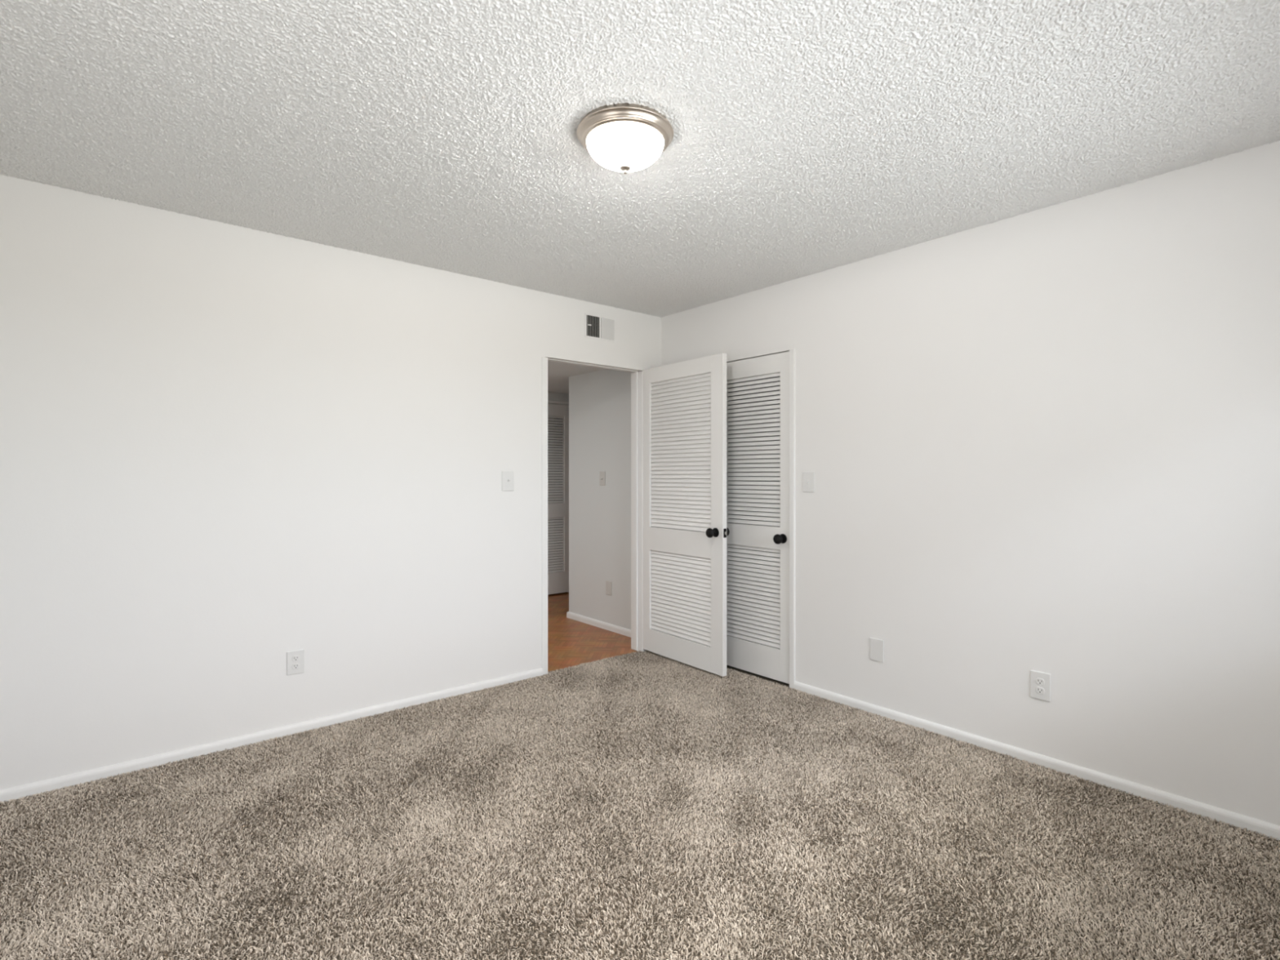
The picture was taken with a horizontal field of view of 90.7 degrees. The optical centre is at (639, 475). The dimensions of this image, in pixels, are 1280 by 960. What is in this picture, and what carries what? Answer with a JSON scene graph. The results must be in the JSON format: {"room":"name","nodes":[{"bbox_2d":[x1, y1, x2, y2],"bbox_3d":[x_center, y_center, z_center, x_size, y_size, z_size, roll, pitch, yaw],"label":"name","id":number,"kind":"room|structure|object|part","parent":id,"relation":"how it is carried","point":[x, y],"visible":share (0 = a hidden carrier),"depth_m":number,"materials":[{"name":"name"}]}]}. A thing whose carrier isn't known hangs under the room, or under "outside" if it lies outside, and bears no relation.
{"room":"empty bedroom","nodes":[
{"label":"empty bedroom","id":0,"kind":"room"},
{"bbox_2d":[0,174,728,790],"bbox_3d":[-1.083,0.073,3.707,4.840,2.490,0.115,0,0,-40],"label":"wall","id":1,"kind":"structure","parent":0,"point":[227,451],"depth_m":2.97,"materials":[{"name":"white paint"}]},
{"bbox_2d":[0,667,542,803],"bbox_3d":[-1.713,1.244,3.093,2.856,0.047,0.015,0,0,-40],"label":"baseboard","id":2,"kind":"structure","parent":1,"relation":"attached to","point":[15,793],"depth_m":2.95,"materials":[{"name":"white paint"}]},
{"bbox_2d":[286,648,304,675],"bbox_3d":[-1.695,0.918,3.112,0.078,0.116,0.009,0,0,-40],"label":"wall outlet","id":3,"kind":"object","parent":1,"relation":"attached to","point":[295,659],"visible":1,"depth_m":3.11,"materials":[{"name":"white plastic"}]},
{"bbox_2d":[292,662,299,669],"bbox_3d":[-1.693,0.938,3.110,0.034,0.028,0.003,0,0,-40],"label":"receptacle","id":4,"kind":"object","parent":3,"relation":"attached to","point":[295,665],"depth_m":3.11,"materials":[{"name":"grey plastic"}]},
{"bbox_2d":[292,655,299,661],"bbox_3d":[-1.693,0.898,3.110,0.034,0.028,0.003,0,0,-40],"label":"receptacle","id":5,"kind":"object","parent":3,"relation":"attached to","point":[295,658],"depth_m":3.11,"materials":[{"name":"grey plastic"}]},
{"bbox_2d":[502,471,514,490],"bbox_3d":[-0.801,0.032,3.854,0.080,0.120,0.023,0,0,-40],"label":"light switch","id":6,"kind":"object","parent":1,"relation":"attached to","point":[508,477],"visible":1,"depth_m":3.86,"materials":[{"name":"white plastic"}]},
{"bbox_2d":[542,356,646,675],"bbox_3d":[-0.326,0.256,4.344,0.878,2.036,0.135,0,0,-40],"label":"door frame","id":7,"kind":"structure","parent":1,"relation":"attached to","point":[637,377],"depth_m":4.57,"materials":[{"name":"white paint"}]},
{"bbox_2d":[585,312,614,342],"bbox_3d":[-0.266,-1.010,4.303,0.248,0.163,0.024,0,0,-40],"label":"air vent","id":8,"kind":"object","parent":1,"relation":"in","point":[597,326],"visible":1,"depth_m":4.31,"materials":[{"name":"white metal"}]},
{"bbox_2d":[642,352,729,676],"bbox_3d":[0.283,0.242,4.242,0.173,2.008,0.816,0,0,-38],"label":"door","id":9,"kind":"structure","parent":1,"relation":"in","point":[685,570],"depth_m":4.19,"materials":[{"name":"white paint"}]},
{"bbox_3d":[0.272,-0.710,4.256,0.035,0.104,0.617,0,0,-38],"label":"rail","id":10,"kind":"part","parent":9,"relation":"part of","materials":[{"name":"white paint"}]},
{"bbox_3d":[0.272,0.444,4.256,0.035,0.162,0.617,0,0,-38],"label":"lock rail","id":11,"kind":"part","parent":9,"relation":"part of","materials":[{"name":"white paint"}]},
{"bbox_3d":[0.272,1.167,4.256,0.035,0.158,0.617,0,0,-38],"label":"rail","id":12,"kind":"part","parent":9,"relation":"part of","materials":[{"name":"white paint"}]},
{"bbox_3d":[0.271,0.805,4.255,0.016,0.559,0.619,0,0,-38],"label":"louver panel","id":13,"kind":"part","parent":9,"relation":"part of","materials":[{"name":"white paint"}]},
{"bbox_3d":[0.271,-0.149,4.255,0.016,1.017,0.619,0,0,-38],"label":"louver panel","id":14,"kind":"part","parent":9,"relation":"part of","materials":[{"name":"white paint"}]},
{"bbox_3d":[0.435,0.356,3.936,0.035,0.060,0.060,0,0,-38],"label":"knob","id":15,"kind":"part","parent":9,"relation":"part of","materials":[{"name":"black metal"}]},
{"bbox_3d":[0.528,0.356,3.929,0.025,0.056,0.002,0,0,-38],"label":"latch plate","id":16,"kind":"part","parent":9,"relation":"part of","materials":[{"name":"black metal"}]},
{"bbox_3d":[0.543,0.356,4.021,0.035,0.060,0.060,0,0,-38],"label":"knob","id":17,"kind":"part","parent":9,"relation":"part of","materials":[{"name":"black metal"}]},
{"bbox_2d":[547,417,563,570],"bbox_3d":[-1.279,0.191,6.889,1.165,2.255,0.505,0,0,-40],"label":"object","id":18,"kind":"structure","parent":0,"point":[548,418],"depth_m":7.26,"materials":[{"name":"grey"}]},
{"bbox_2d":[547,391,568,592],"bbox_3d":[-1.732,0.215,6.104,4.000,2.205,0.115,0,0,-40],"label":"wall","id":19,"kind":"structure","parent":0,"point":[552,396],"depth_m":6.76,"materials":[{"name":"white paint"}]},
{"bbox_2d":[547,403,568,595],"bbox_3d":[-1.056,0.246,6.625,0.759,2.019,0.035,0,0,-40],"label":"door","id":20,"kind":"structure","parent":19,"relation":"in","point":[558,508],"depth_m":6.77,"materials":[{"name":"white paint"}]},
{"bbox_3d":[-1.056,0.737,6.624,0.613,0.586,0.015,0,0,-40],"label":"louver panel","id":21,"kind":"part","parent":20,"relation":"part of","materials":[{"name":"white paint"}]},
{"bbox_3d":[-1.056,-0.173,6.624,0.613,0.926,0.015,0,0,-40],"label":"louver panel","id":22,"kind":"part","parent":20,"relation":"part of","materials":[{"name":"white paint"}]},
{"bbox_3d":[-1.056,-0.700,6.625,0.611,0.126,0.035,0,0,-40],"label":"rail","id":23,"kind":"part","parent":20,"relation":"part of","materials":[{"name":"white paint"}]},
{"bbox_3d":[-1.056,0.368,6.625,0.611,0.150,0.035,0,0,-40],"label":"lock rail","id":24,"kind":"part","parent":20,"relation":"part of","materials":[{"name":"white paint"}]},
{"bbox_3d":[-1.056,1.144,6.625,0.611,0.223,0.035,0,0,-40],"label":"rail","id":25,"kind":"part","parent":20,"relation":"part of","materials":[{"name":"white paint"}]},
{"bbox_2d":[547,400,568,404],"bbox_3d":[-1.039,0.238,6.603,0.865,2.071,0.012,0,0,-40],"label":"door frame","id":26,"kind":"structure","parent":19,"relation":"attached to","point":[548,401],"depth_m":6.74,"materials":[{"name":"white paint"}]},
{"bbox_2d":[547,360,604,393],"bbox_3d":[-1.045,-0.937,5.285,4.000,0.100,2.252,0,0,-40],"label":"ceiling","id":27,"kind":"structure","parent":0,"point":[558,373],"depth_m":5.48,"materials":[{"name":"white paint"}]},
{"bbox_2d":[568,368,633,629],"bbox_3d":[0.286,0.215,5.695,1.435,2.205,1.167,0,0,-40],"label":"wall","id":28,"kind":"structure","parent":0,"point":[600,401],"depth_m":5.31,"materials":[{"name":"white paint"}]},
{"bbox_2d":[567,611,631,637],"bbox_3d":[-0.269,1.247,5.229,0.015,0.054,1.167,0,0,-40],"label":"baseboard","id":29,"kind":"structure","parent":28,"relation":"attached to","point":[602,624],"depth_m":5.29,"materials":[{"name":"white paint"}]},
{"bbox_2d":[599,471,605,485],"bbox_3d":[-0.320,0.022,5.283,0.023,0.118,0.078,0,0,-40],"label":"light switch","id":30,"kind":"object","parent":28,"relation":"attached to","point":[602,473],"visible":1,"depth_m":5.28,"materials":[{"name":"grey plastic"}]},
{"bbox_2d":[605,580,611,595],"bbox_3d":[-0.259,0.927,5.222,0.008,0.116,0.074,0,0,-40],"label":"wall plate","id":31,"kind":"object","parent":28,"relation":"attached to","point":[608,584],"visible":1,"depth_m":5.22,"materials":[{"name":"grey plastic"}]},
{"bbox_2d":[0,0,1279,317],"bbox_3d":[-0.092,-1.170,1.961,3.881,0.008,3.842,0,0,-40],"label":"ceiling","id":32,"kind":"structure","parent":0,"point":[811,136],"depth_m":2.06,"materials":[{"name":"white paint"}]},
{"bbox_2d":[576,102,673,173],"bbox_3d":[-0.050,-1.097,2.141,0.328,0.150,0.328,0,0,-40],"label":"ceiling light","id":33,"kind":"object","parent":32,"relation":"attached to","point":[625,132],"visible":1,"depth_m":2.10,"materials":[{"name":"silver metal"}]},
{"bbox_2d":[0,591,1279,959],"bbox_3d":[-0.460,1.318,3.450,5.465,0.100,6.825,0,0,-40],"label":"floor","id":34,"kind":"structure","parent":0,"point":[744,672],"depth_m":2.08,"materials":[{"name":"brown"}]},
{"bbox_2d":[0,650,1279,959],"bbox_3d":[-0.103,1.262,1.969,3.862,0.014,3.867,0,0,-40],"label":"carpet","id":35,"kind":"structure","parent":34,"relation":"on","point":[673,665],"depth_m":2.20,"materials":[{"name":"beige carpet"}]},
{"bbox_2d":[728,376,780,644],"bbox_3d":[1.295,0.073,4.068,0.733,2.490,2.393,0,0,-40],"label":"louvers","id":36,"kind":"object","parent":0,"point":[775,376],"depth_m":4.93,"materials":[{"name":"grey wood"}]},
{"bbox_2d":[661,140,1279,826],"bbox_3d":[1.435,0.073,3.242,0.115,2.490,3.838,0,0,-40],"label":"wall","id":37,"kind":"structure","parent":0,"point":[1046,440],"depth_m":2.72,"materials":[{"name":"white paint"}]},
{"bbox_2d":[699,351,789,684],"bbox_3d":[0.641,0.252,4.076,0.104,2.000,0.758,0,0,-40],"label":"door","id":38,"kind":"structure","parent":37,"relation":"in","point":[770,660],"depth_m":3.99,"materials":[{"name":"white paint"}]},
{"bbox_3d":[0.668,-0.691,4.098,0.035,0.114,0.618,0,0,-40],"label":"rail","id":39,"kind":"part","parent":38,"relation":"part of","materials":[{"name":"white paint"}]},
{"bbox_3d":[0.667,-0.162,4.097,0.015,0.943,0.620,0,0,-40],"label":"louver panel","id":40,"kind":"part","parent":38,"relation":"part of","materials":[{"name":"white paint"}]},
{"bbox_3d":[0.667,0.753,4.097,0.015,0.607,0.620,0,0,-40],"label":"louver panel","id":41,"kind":"part","parent":38,"relation":"part of","materials":[{"name":"white paint"}]},
{"bbox_3d":[0.668,0.381,4.098,0.035,0.136,0.618,0,0,-40],"label":"lock rail","id":42,"kind":"part","parent":38,"relation":"part of","materials":[{"name":"white paint"}]},
{"bbox_3d":[0.668,1.156,4.098,0.035,0.192,0.618,0,0,-40],"label":"rail","id":43,"kind":"part","parent":38,"relation":"part of","materials":[{"name":"white paint"}]},
{"bbox_3d":[0.828,0.381,3.800,0.035,0.060,0.060,0,0,-40],"label":"knob","id":44,"kind":"part","parent":38,"relation":"part of","materials":[{"name":"black metal"}]},
{"bbox_2d":[693,348,795,688],"bbox_3d":[0.667,0.255,4.097,0.062,2.026,0.848,0,0,-40],"label":"door frame","id":45,"kind":"structure","parent":37,"relation":"attached to","point":[792,352],"depth_m":3.76,"materials":[{"name":"white paint"}]},
{"bbox_2d":[802,471,814,492],"bbox_3d":[0.977,0.036,3.681,0.023,0.118,0.078,0,0,-40],"label":"light switch","id":46,"kind":"object","parent":37,"relation":"attached to","point":[808,477],"visible":1,"depth_m":3.68,"materials":[{"name":"white plastic"}]},
{"bbox_2d":[870,637,884,662],"bbox_3d":[1.258,0.925,3.358,0.008,0.117,0.078,0,0,-40],"label":"blank plate","id":47,"kind":"object","parent":37,"relation":"attached to","point":[877,646],"visible":1,"depth_m":3.35,"materials":[{"name":"white plastic"}]},
{"bbox_2d":[794,680,1279,840],"bbox_3d":[1.770,1.244,2.743,0.015,0.047,2.644,0,0,-40],"label":"baseboard","id":48,"kind":"structure","parent":37,"relation":"attached to","point":[1227,816],"depth_m":2.68,"materials":[{"name":"white paint"}]},
{"bbox_2d":[1030,670,1050,702],"bbox_3d":[1.753,0.920,2.768,0.009,0.120,0.078,0,0,-40],"label":"wall outlet","id":49,"kind":"object","parent":37,"relation":"attached to","point":[1040,682],"visible":1,"depth_m":2.76,"materials":[{"name":"white plastic"}]},
{"bbox_2d":[1035,686,1044,693],"bbox_3d":[1.750,0.940,2.766,0.003,0.028,0.034,0,0,-40],"label":"receptacle","id":50,"kind":"object","parent":49,"relation":"attached to","point":[1039,690],"depth_m":2.76,"materials":[{"name":"grey plastic"}]},
{"bbox_2d":[1035,677,1044,684],"bbox_3d":[1.750,0.900,2.766,0.003,0.028,0.034,0,0,-40],"label":"receptacle","id":51,"kind":"object","parent":49,"relation":"attached to","point":[1039,681],"depth_m":2.76,"materials":[{"name":"grey plastic"}]}
]}

